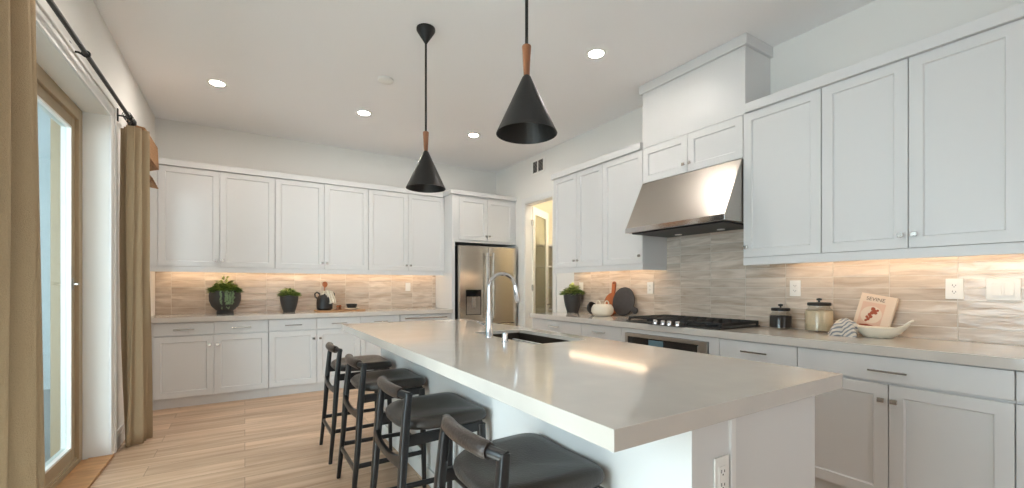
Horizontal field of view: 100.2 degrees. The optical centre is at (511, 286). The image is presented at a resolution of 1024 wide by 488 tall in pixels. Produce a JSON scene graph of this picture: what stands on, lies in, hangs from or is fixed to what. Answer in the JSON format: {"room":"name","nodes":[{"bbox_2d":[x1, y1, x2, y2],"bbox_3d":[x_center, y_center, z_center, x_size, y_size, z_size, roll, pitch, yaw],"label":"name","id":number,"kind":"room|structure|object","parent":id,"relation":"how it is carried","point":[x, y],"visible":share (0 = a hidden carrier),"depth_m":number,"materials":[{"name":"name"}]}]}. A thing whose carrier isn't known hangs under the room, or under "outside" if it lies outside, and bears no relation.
{"room":"kitchen","nodes":[
{"label":"kitchen","id":0,"kind":"room"},
{"bbox_2d":[36,0,154,458],"bbox_3d":[-1.402,-0.312,0.557,0.130,3.070,9.630,0,0,-32],"label":"wall","id":1,"kind":"structure","parent":0,"point":[84,17],"depth_m":3.04,"materials":[{"name":"white paint"}]},
{"bbox_2d":[37,63,81,487],"bbox_3d":[-2.004,-0.008,1.278,0.162,2.438,3.990,0,0,-32],"label":"door","id":2,"kind":"structure","parent":1,"relation":"in","point":[65,116],"depth_m":2.87,"materials":[{"name":"white glass"}]},
{"bbox_2d":[37,62,83,459],"bbox_3d":[-2.017,-0.102,1.270,0.160,2.650,4.310,0,0,-32],"label":"trim","id":3,"kind":"structure","parent":1,"relation":"attached to","point":[37,62],"depth_m":3.00,"materials":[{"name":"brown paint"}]},
{"bbox_2d":[36,0,116,454],"bbox_3d":[-1.828,-0.052,1.388,0.026,2.550,4.190,0,0,-32],"label":"trim","id":4,"kind":"structure","parent":1,"relation":"attached to","point":[45,22],"depth_m":3.08,"materials":[{"name":"white paint"}]},
{"bbox_2d":[56,454,113,487],"bbox_3d":[-1.948,1.264,1.310,0.320,0.118,3.985,0,0,-32],"label":"trim","id":5,"kind":"structure","parent":1,"relation":"attached to","point":[86,471],"depth_m":2.78,"materials":[{"name":"brown wood"}]},
{"bbox_2d":[46,0,136,126],"bbox_3d":[-1.880,-1.315,1.535,0.091,0.095,4.494,0,0,-32],"label":"curtain rod","id":6,"kind":"object","parent":1,"relation":"attached to","point":[84,52],"visible":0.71,"depth_m":2.42,"materials":[{"name":"black metal"}]},
{"bbox_2d":[0,0,44,487],"bbox_3d":[-1.675,-0.060,1.342,0.157,2.542,0.754,0,0,-32],"label":"curtain","id":7,"kind":"object","parent":6,"relation":"hanging from","point":[22,443],"visible":1,"depth_m":1.50,"materials":[{"name":"fabric"}]},
{"bbox_2d":[119,112,152,446],"bbox_3d":[-2.922,-0.059,3.318,0.193,2.541,0.162,0,0,-32],"label":"curtain","id":8,"kind":"object","parent":6,"relation":"hanging from","point":[134,210],"visible":0.96,"depth_m":3.30,"materials":[{"name":"fabric"}]},
{"bbox_2d":[117,422,124,448],"bbox_3d":[-3.258,1.158,3.675,0.019,0.130,1.195,0,0,-32],"label":"baseboard","id":9,"kind":"structure","parent":1,"relation":"attached to","point":[121,430],"depth_m":3.32,"materials":[{"name":"white paint"}]},
{"bbox_2d":[127,121,158,188],"bbox_3d":[-3.295,-1.169,3.838,0.125,0.456,0.620,0,0,-32],"label":"roman shade","id":10,"kind":"object","parent":1,"relation":"attached to","point":[154,163],"visible":0.2,"depth_m":3.95,"materials":[{"name":"brown fabric"}]},
{"bbox_2d":[90,388,430,487],"bbox_3d":[1.090,1.283,2.123,6.017,0.120,9.850,0,0,-32],"label":"floor","id":11,"kind":"structure","parent":0,"point":[273,441],"depth_m":3.18,"materials":[{"name":"brown wood"}]},
{"bbox_2d":[151,319,267,409],"bbox_3d":[-3.279,0.791,4.682,1.048,0.863,0.636,0,0,-32],"label":"base cabinet","id":12,"kind":"object","parent":11,"relation":"on","point":[195,363],"depth_m":4.43,"materials":[{"name":"white paint"}]},
{"bbox_2d":[151,307,452,323],"bbox_3d":[-2.345,0.334,5.258,3.241,0.050,0.634,0,0,-32],"label":"countertop","id":13,"kind":"structure","parent":12,"relation":"on","point":[174,318],"depth_m":4.87,"materials":[{"name":"stone"}]},
{"bbox_2d":[207,276,243,313],"bbox_3d":[-3.227,0.091,4.825,0.375,0.434,0.381,0,0,-32],"label":"potted plant","id":14,"kind":"object","parent":13,"relation":"on","point":[224,297],"visible":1,"depth_m":4.73,"materials":[{"name":"green plant"}]},
{"bbox_2d":[277,287,301,312],"bbox_3d":[-2.680,0.159,5.167,0.294,0.300,0.303,0,0,-32],"label":"potted plant","id":15,"kind":"object","parent":13,"relation":"on","point":[288,299],"visible":1,"depth_m":5.10,"materials":[{"name":"green plant"}]},
{"bbox_2d":[314,309,364,311],"bbox_3d":[-2.171,0.300,5.423,0.583,0.016,0.260,0,0,-32],"label":"serving board","id":16,"kind":"object","parent":13,"relation":"on","point":[332,310],"visible":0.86,"depth_m":5.30,"materials":[{"name":"brown wood"}]},
{"bbox_2d":[314,292,334,309],"bbox_3d":[-2.338,0.176,5.348,0.190,0.232,0.190,0,0,11],"label":"jug","id":17,"kind":"object","parent":16,"relation":"on","point":[323,302],"visible":0.74,"depth_m":5.27,"materials":[{"name":"black ceramic"}]},
{"bbox_2d":[320,290,335,303],"bbox_3d":[-2.275,0.127,5.302,0.188,0.172,0.060,0,0,-32],"label":"cloth napkin","id":18,"kind":"object","parent":17,"relation":"hanging from","point":[330,294],"visible":1,"depth_m":5.31,"materials":[{"name":"beige fabric"}]},
{"bbox_3d":[-2.059,0.281,5.504,0.176,0.022,0.176,0,0,-32],"label":"dish","id":19,"kind":"object","parent":16,"relation":"on","visible":0},
{"bbox_2d":[346,304,356,307],"bbox_3d":[-2.059,0.253,5.504,0.132,0.062,0.132,0,0,-32],"label":"bowl","id":20,"kind":"object","parent":19,"relation":"in","point":[347,305],"visible":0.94,"depth_m":5.45,"materials":[{"name":"black ceramic"}]},
{"bbox_2d":[268,316,359,396],"bbox_3d":[-2.419,0.791,5.218,0.975,0.863,0.636,0,0,-32],"label":"base cabinet","id":21,"kind":"object","parent":11,"relation":"on","point":[297,351],"visible":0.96,"depth_m":4.91,"materials":[{"name":"white paint"}]},
{"bbox_2d":[319,342,391,464],"bbox_3d":[-1.180,0.822,3.253,0.462,0.805,0.453,0,0,-32],"label":"bar stool","id":22,"kind":"object","parent":11,"relation":"on","point":[374,362],"visible":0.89,"depth_m":3.14,"materials":[{"name":"black wood"}]},
{"bbox_2d":[360,315,399,370],"bbox_3d":[-1.797,0.791,5.606,0.487,0.863,0.636,0,0,-32],"label":"base cabinet","id":23,"kind":"object","parent":11,"relation":"on","point":[366,348],"visible":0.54,"depth_m":5.31,"materials":[{"name":"white paint"}]},
{"bbox_2d":[336,354,426,487],"bbox_3d":[-0.811,0.822,2.676,0.462,0.805,0.453,0,0,-32],"label":"bar stool","id":24,"kind":"object","parent":11,"relation":"on","point":[408,380],"visible":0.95,"depth_m":2.59,"materials":[{"name":"black wood"}]},
{"bbox_2d":[370,376,485,487],"bbox_3d":[-0.398,0.822,2.009,0.462,0.805,0.453,0,0,-32],"label":"bar stool","id":25,"kind":"object","parent":11,"relation":"on","point":[423,412],"visible":0.95,"depth_m":1.93,"materials":[{"name":"black wood"}]},
{"bbox_2d":[436,194,454,318],"bbox_3d":[-0.964,-0.027,6.150,0.045,2.500,0.598,0,0,-32],"label":"panel","id":26,"kind":"object","parent":11,"relation":"on","point":[445,285],"visible":0.36,"depth_m":5.99,"materials":[{"name":"white paint"}]},
{"bbox_2d":[455,245,515,325],"bbox_3d":[-0.484,0.326,6.334,0.917,1.795,0.738,0,0,-32],"label":"refrigerator","id":27,"kind":"object","parent":11,"relation":"on","point":[475,266],"visible":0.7,"depth_m":6.03,"materials":[{"name":"silver metal"}]},
{"bbox_2d":[433,414,604,487],"bbox_3d":[0.008,0.822,1.378,0.462,0.805,0.453,0,0,-32],"label":"bar stool","id":28,"kind":"object","parent":11,"relation":"on","point":[523,460],"visible":1,"depth_m":1.33,"materials":[{"name":"black leather"}]},
{"bbox_2d":[533,318,582,335],"bbox_3d":[0.712,0.791,4.774,0.650,0.863,0.851,0,0,-32],"label":"base cabinet","id":29,"kind":"object","parent":11,"relation":"on","point":[574,328],"visible":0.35,"depth_m":4.56,"materials":[{"name":"white paint"}]},
{"bbox_2d":[381,338,814,487],"bbox_3d":[-0.032,0.792,2.535,0.709,0.862,2.988,0,0,-32],"label":"kitchen island","id":30,"kind":"object","parent":11,"relation":"on","point":[774,447],"visible":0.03,"depth_m":1.33,"materials":[{"name":"white paint"}]},
{"bbox_2d":[342,319,842,452],"bbox_3d":[-0.116,0.334,2.528,1.123,0.050,3.075,0,0,-32],"label":"island countertop","id":31,"kind":"structure","parent":30,"relation":"on","point":[612,395],"depth_m":1.47,"materials":[{"name":"stone"}]},
{"bbox_2d":[477,272,519,337],"bbox_3d":[-0.083,0.109,2.717,0.252,0.399,0.153,0,0,-32],"label":"faucet","id":32,"kind":"object","parent":31,"relation":"on","point":[488,326],"visible":1,"depth_m":2.62,"materials":[{"name":"silver metal"}]},
{"bbox_2d":[501,332,508,342],"bbox_3d":[-0.040,0.280,2.385,0.042,0.057,0.042,0,0,-32],"label":"switch","id":33,"kind":"object","parent":31,"relation":"on","point":[504,334],"visible":1,"depth_m":2.37,"materials":[{"name":"silver metal"}]},
{"bbox_2d":[493,332,567,343],"bbox_3d":[0.086,0.462,2.696,0.368,0.262,0.713,0,0,-32],"label":"sink","id":34,"kind":"object","parent":31,"relation":"in","point":[523,336],"visible":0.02,"depth_m":2.96,"materials":[{"name":"grey metal"}]},
{"bbox_2d":[714,454,728,487],"bbox_3d":[0.569,0.519,1.162,0.064,0.117,0.008,0,0,-32],"label":"wall outlet","id":35,"kind":"object","parent":30,"relation":"attached to","point":[721,464],"visible":1,"depth_m":1.16,"materials":[{"name":"white plastic"}]},
{"bbox_2d":[719,465,726,487],"bbox_3d":[0.571,0.519,1.160,0.034,0.068,0.002,0,0,-32],"label":"receptacle","id":36,"kind":"object","parent":35,"relation":"attached to","point":[722,468],"depth_m":1.16,"materials":[{"name":"white plastic"}]},
{"bbox_2d":[581,323,621,340],"bbox_3d":[1.079,0.791,4.186,0.650,0.863,0.531,0,0,-32],"label":"base cabinet","id":37,"kind":"object","parent":11,"relation":"on","point":[589,330],"visible":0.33,"depth_m":4.01,"materials":[{"name":"white paint"}]},
{"bbox_2d":[621,328,720,355],"bbox_3d":[1.465,0.791,3.567,0.650,0.863,0.924,0,0,-32],"label":"base cabinet","id":38,"kind":"object","parent":11,"relation":"on","point":[714,343],"visible":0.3,"depth_m":3.26,"materials":[{"name":"white paint"}]},
{"bbox_2d":[625,330,708,353],"bbox_3d":[1.401,0.596,3.542,0.540,0.391,0.785,0,0,-32],"label":"oven","id":39,"kind":"object","parent":38,"relation":"in","point":[644,339],"visible":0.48,"depth_m":3.36,"materials":[{"name":"silver"}]},
{"bbox_2d":[720,338,797,366],"bbox_3d":[1.843,0.791,2.961,0.650,0.863,0.501,0,0,-32],"label":"base cabinet","id":40,"kind":"object","parent":11,"relation":"on","point":[786,355],"visible":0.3,"depth_m":2.77,"materials":[{"name":"white paint"}]},
{"bbox_2d":[798,347,1016,487],"bbox_3d":[2.204,0.791,2.381,0.650,0.863,0.864,0,0,-32],"label":"base cabinet","id":41,"kind":"object","parent":11,"relation":"on","point":[893,422],"visible":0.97,"depth_m":2.15,"materials":[{"name":"white paint"}]},
{"bbox_2d":[1016,370,1023,487],"bbox_3d":[2.655,0.791,1.657,0.650,0.863,0.840,0,0,-32],"label":"base cabinet","id":42,"kind":"object","parent":11,"relation":"on","point":[1019,374],"visible":0.93,"depth_m":1.85,"materials":[{"name":"white paint"}]},
{"bbox_2d":[530,312,1023,370],"bbox_3d":[1.676,0.334,3.225,0.636,0.050,4.540,0,0,-32],"label":"countertop","id":43,"kind":"structure","parent":42,"relation":"on","point":[1002,356],"depth_m":2.46,"materials":[{"name":"stone"}]},
{"bbox_2d":[559,282,584,312],"bbox_3d":[0.712,0.128,5.097,0.322,0.361,0.322,0,0,-32],"label":"potted plant","id":44,"kind":"object","parent":43,"relation":"on","point":[572,295],"visible":1,"depth_m":5.02,"materials":[{"name":"green plant"}]},
{"bbox_2d":[587,302,594,313],"bbox_3d":[0.885,0.234,4.683,0.143,0.136,0.129,0,0,-32],"label":"bowl","id":45,"kind":"object","parent":43,"relation":"on","point":[590,304],"visible":0.53,"depth_m":4.67,"materials":[{"name":"black ceramic"}]},
{"bbox_2d":[591,300,613,315],"bbox_3d":[0.955,0.226,4.526,0.232,0.166,0.232,0,0,-32],"label":"ceramic pot","id":46,"kind":"object","parent":43,"relation":"on","point":[599,309],"visible":1,"depth_m":4.44,"materials":[{"name":"beige ceramic"}]},
{"bbox_2d":[604,281,615,314],"bbox_3d":[1.105,0.126,4.695,0.066,0.367,0.244,0,0,-32],"label":"paddle board","id":47,"kind":"object","parent":43,"relation":"on","point":[609,297],"visible":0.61,"depth_m":4.70,"materials":[{"name":"brown wood"}]},
{"bbox_2d":[613,287,637,315],"bbox_3d":[1.185,0.155,4.479,0.060,0.297,0.353,0,0,-32],"label":"round board","id":48,"kind":"object","parent":43,"relation":"on","point":[624,298],"visible":0.99,"depth_m":4.48,"materials":[{"name":"grey stone"}]},
{"bbox_2d":[627,314,759,329],"bbox_3d":[1.440,0.285,3.531,0.590,0.047,0.880,0,0,-32],"label":"gas cooktop","id":49,"kind":"object","parent":43,"relation":"in","point":[662,320],"visible":1,"depth_m":3.34,"materials":[{"name":"black metal"}]},
{"bbox_2d":[769,304,791,327],"bbox_3d":[1.970,0.217,3.143,0.148,0.182,0.148,0,0,-32],"label":"glass jar","id":50,"kind":"object","parent":43,"relation":"on","point":[778,321],"visible":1,"depth_m":3.09,"materials":[{"name":"black glass"}]},
{"bbox_2d":[805,298,832,330],"bbox_3d":[2.096,0.193,2.923,0.166,0.230,0.166,0,0,-32],"label":"glass jar","id":51,"kind":"object","parent":43,"relation":"on","point":[815,320],"visible":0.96,"depth_m":2.87,"materials":[{"name":"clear glass"}]},
{"bbox_2d":[827,318,858,336],"bbox_3d":[2.089,0.253,2.699,0.145,0.112,0.165,0,0,-32],"label":"striped towel","id":52,"kind":"object","parent":43,"relation":"on","point":[846,327],"visible":1,"depth_m":2.66,"materials":[{"name":"white fabric"}]},
{"bbox_2d":[853,292,898,326],"bbox_3d":[2.301,0.172,2.718,0.066,0.270,0.227,0,0,-32],"label":"cookbook","id":53,"kind":"object","parent":43,"relation":"on","point":[872,309],"visible":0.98,"depth_m":2.71,"materials":[{"name":"beige paper"}]},
{"bbox_2d":[860,306,881,322],"bbox_3d":[2.281,0.179,2.723,0.018,0.109,0.110,0,0,-32],"label":"print","id":54,"kind":"object","parent":53,"relation":"attached to","point":[868,314],"depth_m":2.72,"materials":[{"name":"beige paper"}]},
{"bbox_2d":[857,301,885,325],"bbox_3d":[2.280,0.186,2.724,0.030,0.188,0.150,0,0,-32],"label":"picture","id":55,"kind":"object","parent":53,"relation":"attached to","point":[869,313],"depth_m":2.72,"materials":[{"name":"beige paper"}]},
{"bbox_2d":[857,320,913,338],"bbox_3d":[2.223,0.249,2.577,0.156,0.119,0.298,0,0,-32],"label":"oval bowl","id":56,"kind":"object","parent":43,"relation":"on","point":[867,331],"visible":0.91,"depth_m":2.54,"materials":[{"name":"beige ceramic"}]},
{"bbox_2d":[155,117,495,314],"bbox_3d":[-2.235,-0.312,5.783,4.587,3.070,0.120,0,0,-32],"label":"wall","id":57,"kind":"structure","parent":0,"point":[177,140],"depth_m":5.40,"materials":[{"name":"white paint"}]},
{"bbox_2d":[150,165,274,268],"bbox_3d":[-3.318,-0.738,4.820,1.126,1.053,0.365,0,0,-32],"label":"upper cabinet","id":58,"kind":"object","parent":57,"relation":"attached to","point":[207,218],"depth_m":4.67,"materials":[{"name":"white paint"}]},
{"bbox_2d":[150,266,443,275],"bbox_3d":[-2.429,-0.183,5.391,3.241,0.054,0.336,0,0,-32],"label":"rail","id":59,"kind":"object","parent":58,"relation":"attached to","point":[152,268],"visible":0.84,"depth_m":5.04,"materials":[{"name":"white paint"}]},
{"bbox_2d":[158,157,516,201],"bbox_3d":[-1.910,-1.299,5.546,4.285,0.068,0.623,0,0,-32],"label":"crown molding","id":60,"kind":"structure","parent":58,"relation":"attached to","point":[162,161],"depth_m":5.17,"materials":[{"name":"white paint"}]},
{"bbox_2d":[155,272,434,314],"bbox_3d":[-2.517,0.056,5.531,3.239,0.505,0.010,0,0,-32],"label":"backsplash","id":61,"kind":"structure","parent":57,"relation":"attached to","point":[175,292],"depth_m":5.36,"materials":[{"name":"tile"}]},
{"bbox_2d":[275,178,367,269],"bbox_3d":[-2.391,-0.738,5.398,1.056,1.053,0.365,0,0,-32],"label":"upper cabinet","id":62,"kind":"object","parent":57,"relation":"attached to","point":[318,226],"visible":1,"depth_m":5.24,"materials":[{"name":"white paint"}]},
{"bbox_2d":[368,189,443,271],"bbox_3d":[-1.494,-0.738,5.957,1.055,1.053,0.365,0,0,-32],"label":"upper cabinet","id":63,"kind":"object","parent":57,"relation":"attached to","point":[406,231],"visible":1,"depth_m":5.80,"materials":[{"name":"white paint"}]},
{"bbox_2d":[405,283,409,290],"bbox_3d":[-1.494,0.004,6.155,0.074,0.117,0.012,0,0,-32],"label":"light switch","id":64,"kind":"object","parent":57,"relation":"attached to","point":[407,285],"visible":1,"depth_m":6.15,"materials":[{"name":"white plastic"}]},
{"bbox_2d":[455,194,515,246],"bbox_3d":[-0.514,-0.950,6.414,0.994,0.655,0.627,0,0,-32],"label":"upper cabinet","id":65,"kind":"object","parent":57,"relation":"attached to","point":[479,221],"visible":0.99,"depth_m":6.17,"materials":[{"name":"white paint"}]},
{"bbox_2d":[400,313,451,320],"bbox_3d":[-1.274,0.794,5.915,0.720,0.858,0.654,0,0,-32],"label":"drawer","id":66,"kind":"object","parent":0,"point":[439,316],"visible":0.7,"depth_m":5.67,"materials":[{"name":"white"}]},
{"bbox_2d":[93,0,875,172],"bbox_3d":[1.069,-1.907,2.186,6.387,0.120,10.080,0,0,-32],"label":"ceiling","id":67,"kind":"structure","parent":0,"point":[300,70],"depth_m":3.42,"materials":[{"name":"white paint"}]},
{"bbox_2d":[206,79,227,87],"bbox_3d":[-2.674,-1.844,3.887,0.168,0.006,0.168,0,0,-32],"label":"recessed light","id":68,"kind":"object","parent":67,"relation":"in","point":[214,82],"visible":1,"depth_m":3.88,"materials":[{"name":"white plastic"}]},
{"bbox_2d":[356,110,371,115],"bbox_3d":[-1.573,-1.844,4.554,0.168,0.006,0.168,0,0,-32],"label":"recessed light","id":69,"kind":"object","parent":67,"relation":"in","point":[359,112],"visible":1,"depth_m":4.54,"materials":[{"name":"white plastic"}]},
{"bbox_2d":[378,76,393,84],"bbox_3d":[-1.124,-1.832,3.812,0.136,0.030,0.136,0,0,-32],"label":"smoke detector","id":70,"kind":"object","parent":67,"relation":"attached to","point":[386,80],"visible":1,"depth_m":3.78,"materials":[{"name":"white plastic"}]},
{"bbox_2d":[406,23,445,192],"bbox_3d":[-0.617,-1.274,3.068,0.281,1.144,0.281,0,0,-32],"label":"pendant lamp","id":71,"kind":"object","parent":67,"relation":"hanging from","point":[425,178],"visible":1,"depth_m":3.04,"materials":[{"name":"black metal"}]},
{"bbox_2d":[467,133,479,137],"bbox_3d":[-0.468,-1.844,5.220,0.168,0.006,0.168,0,0,-32],"label":"recessed light","id":72,"kind":"object","parent":67,"relation":"in","point":[472,135],"visible":1,"depth_m":5.22,"materials":[{"name":"white plastic"}]},
{"bbox_2d":[496,0,556,143],"bbox_3d":[0.067,-1.274,1.971,0.281,1.144,0.281,0,0,-32],"label":"pendant lamp","id":73,"kind":"object","parent":67,"relation":"hanging from","point":[526,120],"visible":1,"depth_m":1.95,"materials":[{"name":"black metal"}]},
{"bbox_2d":[585,48,606,58],"bbox_3d":[0.667,-1.844,3.395,0.168,0.006,0.168,0,0,-32],"label":"recessed light","id":74,"kind":"object","parent":67,"relation":"in","point":[594,53],"visible":1,"depth_m":3.39,"materials":[{"name":"white plastic"}]},
{"bbox_2d":[533,200,551,312],"bbox_3d":[1.004,-0.312,6.524,1.453,3.070,2.450,0,0,-32],"label":"wall","id":75,"kind":"structure","parent":0,"point":[546,207],"depth_m":7.57,"materials":[{"name":"beige paint"}]},
{"bbox_2d":[535,243,551,247],"bbox_3d":[1.019,-0.702,6.536,1.245,0.030,2.275,0,0,-32],"label":"shelf","id":76,"kind":"object","parent":75,"relation":"attached to","point":[536,244],"visible":0.07,"depth_m":7.26,"materials":[{"name":"white paint"}]},
{"bbox_2d":[535,307,551,310],"bbox_3d":[1.019,0.388,6.536,1.245,0.030,2.275,0,0,-32],"label":"shelf","id":77,"kind":"object","parent":75,"relation":"attached to","point":[549,308],"visible":0.07,"depth_m":7.22,"materials":[{"name":"white paint"}]},
{"bbox_2d":[535,265,551,267],"bbox_3d":[1.019,-0.342,6.536,1.245,0.030,2.275,0,0,-32],"label":"shelf","id":78,"kind":"object","parent":75,"relation":"attached to","point":[541,266],"visible":0.07,"depth_m":7.16,"materials":[{"name":"white paint"}]},
{"bbox_2d":[496,0,1023,345],"bbox_3d":[2.342,-0.312,2.892,0.120,3.070,9.630,0,0,-32],"label":"wall","id":79,"kind":"structure","parent":0,"point":[878,27],"depth_m":3.08,"materials":[{"name":"white paint"}]},
{"bbox_2d":[531,156,544,175],"bbox_3d":[0.359,-1.672,5.951,0.008,0.200,0.330,0,0,-32],"label":"air vent","id":80,"kind":"object","parent":79,"relation":"in","point":[538,165],"visible":1,"depth_m":5.94,"materials":[{"name":"white plastic"}]},
{"bbox_2d":[522,190,556,327],"bbox_3d":[0.415,-0.027,5.974,0.136,2.500,0.820,0,0,-32],"label":"trim","id":81,"kind":"structure","parent":79,"relation":"attached to","point":[527,203],"depth_m":6.23,"materials":[{"name":"white paint"}]},
{"bbox_2d":[532,206,550,328],"bbox_3d":[0.454,0.018,6.575,0.088,2.390,0.692,0,0,24],"label":"door","id":82,"kind":"structure","parent":79,"relation":"in","point":[537,212],"depth_m":6.71,"materials":[{"name":"white paint"}]},
{"bbox_2d":[554,163,602,268],"bbox_3d":[0.846,-0.738,4.819,0.375,1.053,0.824,0,0,-32],"label":"upper cabinet","id":83,"kind":"object","parent":79,"relation":"attached to","point":[578,196],"visible":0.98,"depth_m":4.70,"materials":[{"name":"white paint"}]},
{"bbox_2d":[551,142,642,180],"bbox_3d":[0.976,-1.297,4.615,0.370,0.066,1.350,0,0,-32],"label":"crown molding","id":84,"kind":"structure","parent":83,"relation":"attached to","point":[636,147],"depth_m":4.39,"materials":[{"name":"white paint"}]},
{"bbox_2d":[554,264,666,272],"bbox_3d":[0.996,-0.183,4.606,0.346,0.054,1.344,0,0,-32],"label":"rail","id":85,"kind":"object","parent":83,"relation":"attached to","point":[631,266],"visible":1,"depth_m":4.25,"materials":[{"name":"white paint"}]},
{"bbox_2d":[579,282,582,289],"bbox_3d":[0.832,0.006,5.168,0.012,0.117,0.074,0,0,-32],"label":"light switch","id":86,"kind":"object","parent":79,"relation":"attached to","point":[580,283],"visible":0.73,"depth_m":5.16,"materials":[{"name":"white plastic"}]},
{"bbox_2d":[603,150,666,265],"bbox_3d":[1.202,-0.738,4.249,0.375,1.053,0.519,0,0,-32],"label":"upper cabinet","id":87,"kind":"object","parent":79,"relation":"attached to","point":[622,176],"visible":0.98,"depth_m":4.16,"materials":[{"name":"white paint"}]},
{"bbox_2d":[647,282,652,293],"bbox_3d":[1.383,0.013,4.288,0.008,0.117,0.074,0,0,-32],"label":"wall outlet","id":88,"kind":"object","parent":79,"relation":"attached to","point":[649,284],"visible":1,"depth_m":4.29,"materials":[{"name":"white plastic"}]},
{"bbox_2d":[625,158,743,237],"bbox_3d":[1.501,-0.700,3.578,0.578,0.486,0.930,0,0,-32],"label":"range hood","id":89,"kind":"object","parent":79,"relation":"attached to","point":[710,199],"visible":0.9,"depth_m":3.38,"materials":[{"name":"silver metal"}]},
{"bbox_2d":[643,115,743,183],"bbox_3d":[1.587,-1.105,3.631,0.375,0.317,0.935,0,0,-32],"label":"upper cabinet","id":90,"kind":"object","parent":79,"relation":"attached to","point":[723,142],"visible":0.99,"depth_m":3.48,"materials":[{"name":"white paint"}]},
{"bbox_2d":[639,32,772,148],"bbox_3d":[1.593,-1.555,3.626,0.370,0.580,0.996,0,0,-32],"label":"hood chimney","id":91,"kind":"object","parent":90,"relation":"on","point":[714,87],"visible":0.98,"depth_m":3.39,"materials":[{"name":"white paint"}]},
{"bbox_2d":[743,88,821,257],"bbox_3d":[1.968,-0.738,3.020,0.375,1.053,0.502,0,0,-32],"label":"upper cabinet","id":92,"kind":"object","parent":79,"relation":"attached to","point":[783,140],"visible":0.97,"depth_m":2.91,"materials":[{"name":"white paint"}]},
{"bbox_2d":[790,280,800,295],"bbox_3d":[2.087,0.013,3.159,0.008,0.117,0.074,0,0,-32],"label":"wall outlet","id":93,"kind":"object","parent":79,"relation":"attached to","point":[795,285],"visible":1,"depth_m":3.15,"materials":[{"name":"white plastic"}]},
{"bbox_2d":[792,284,796,292],"bbox_3d":[2.085,0.013,3.157,0.002,0.068,0.034,0,0,-32],"label":"receptacle","id":94,"kind":"object","parent":93,"relation":"attached to","point":[794,286],"depth_m":3.16,"materials":[{"name":"white plastic"}]},
{"bbox_2d":[574,229,1023,345],"bbox_3d":[1.968,-0.319,3.369,0.010,1.254,4.535,0,0,-32],"label":"backsplash","id":95,"kind":"structure","parent":79,"relation":"attached to","point":[706,275],"depth_m":3.04,"materials":[{"name":"tile"}]},
{"bbox_2d":[822,18,1023,252],"bbox_3d":[2.322,-0.738,2.451,0.375,1.053,0.838,0,0,-32],"label":"upper cabinet","id":96,"kind":"object","parent":79,"relation":"attached to","point":[926,149],"visible":1,"depth_m":2.29,"materials":[{"name":"white paint"}]},
{"bbox_2d":[743,242,1023,265],"bbox_3d":[2.422,-0.183,2.319,0.346,0.054,2.174,0,0,-32],"label":"rail","id":97,"kind":"object","parent":96,"relation":"attached to","point":[1015,247],"visible":1,"depth_m":2.40,"materials":[{"name":"white paint"}]},
{"bbox_2d":[945,278,963,298],"bbox_3d":[2.529,0.013,2.450,0.008,0.117,0.074,0,0,-32],"label":"wall outlet","id":98,"kind":"object","parent":79,"relation":"attached to","point":[954,288],"visible":1,"depth_m":2.45,"materials":[{"name":"white plastic"}]},
{"bbox_2d":[950,283,957,294],"bbox_3d":[2.526,0.013,2.448,0.002,0.068,0.034,0,0,-32],"label":"receptacle","id":99,"kind":"object","parent":98,"relation":"attached to","point":[953,286],"depth_m":2.45,"materials":[{"name":"white plastic"}]},
{"bbox_2d":[986,278,1020,300],"bbox_3d":[2.626,0.015,2.291,0.012,0.117,0.125,0,0,-32],"label":"light switch","id":100,"kind":"object","parent":79,"relation":"attached to","point":[996,288],"visible":1,"depth_m":2.29,"materials":[{"name":"white plastic"}]},
{"bbox_3d":[2.767,-0.737,1.738,0.375,1.053,0.840,0,0,-32],"label":"upper cabinet","id":101,"kind":"object","parent":79,"relation":"attached to","visible":0},
{"bbox_2d":[744,2,1023,113],"bbox_3d":[2.422,-1.297,2.296,0.370,0.066,2.174,0,0,-32],"label":"crown molding","id":102,"kind":"structure","parent":101,"relation":"attached to","point":[1016,12],"depth_m":2.38,"materials":[{"name":"white paint"}]},
{"label":"outside","id":103,"kind":"structure","parent":0,"visible":0},
{"bbox_2d":[39,158,49,389],"bbox_3d":[-6.452,-0.167,5.500,2.870,3.020,0.240,0,0,-32],"label":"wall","id":104,"kind":"structure","parent":103,"point":[44,164],"depth_m":5.61,"materials":[{"name":"white paint"}]},
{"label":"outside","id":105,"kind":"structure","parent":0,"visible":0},
{"bbox_2d":[44,389,49,462],"bbox_3d":[-5.813,1.408,-0.089,8.040,0.130,18.000,0,0,-32],"label":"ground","id":106,"kind":"structure","parent":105,"point":[47,391],"depth_m":4.20,"materials":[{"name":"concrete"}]},
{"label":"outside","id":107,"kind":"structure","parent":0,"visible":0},
{"bbox_2d":[38,107,49,158],"bbox_3d":[-4.859,-1.727,2.757,3.070,0.100,6.580,0,0,-32],"label":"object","id":108,"kind":"structure","parent":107,"point":[43,118],"depth_m":4.72,"materials":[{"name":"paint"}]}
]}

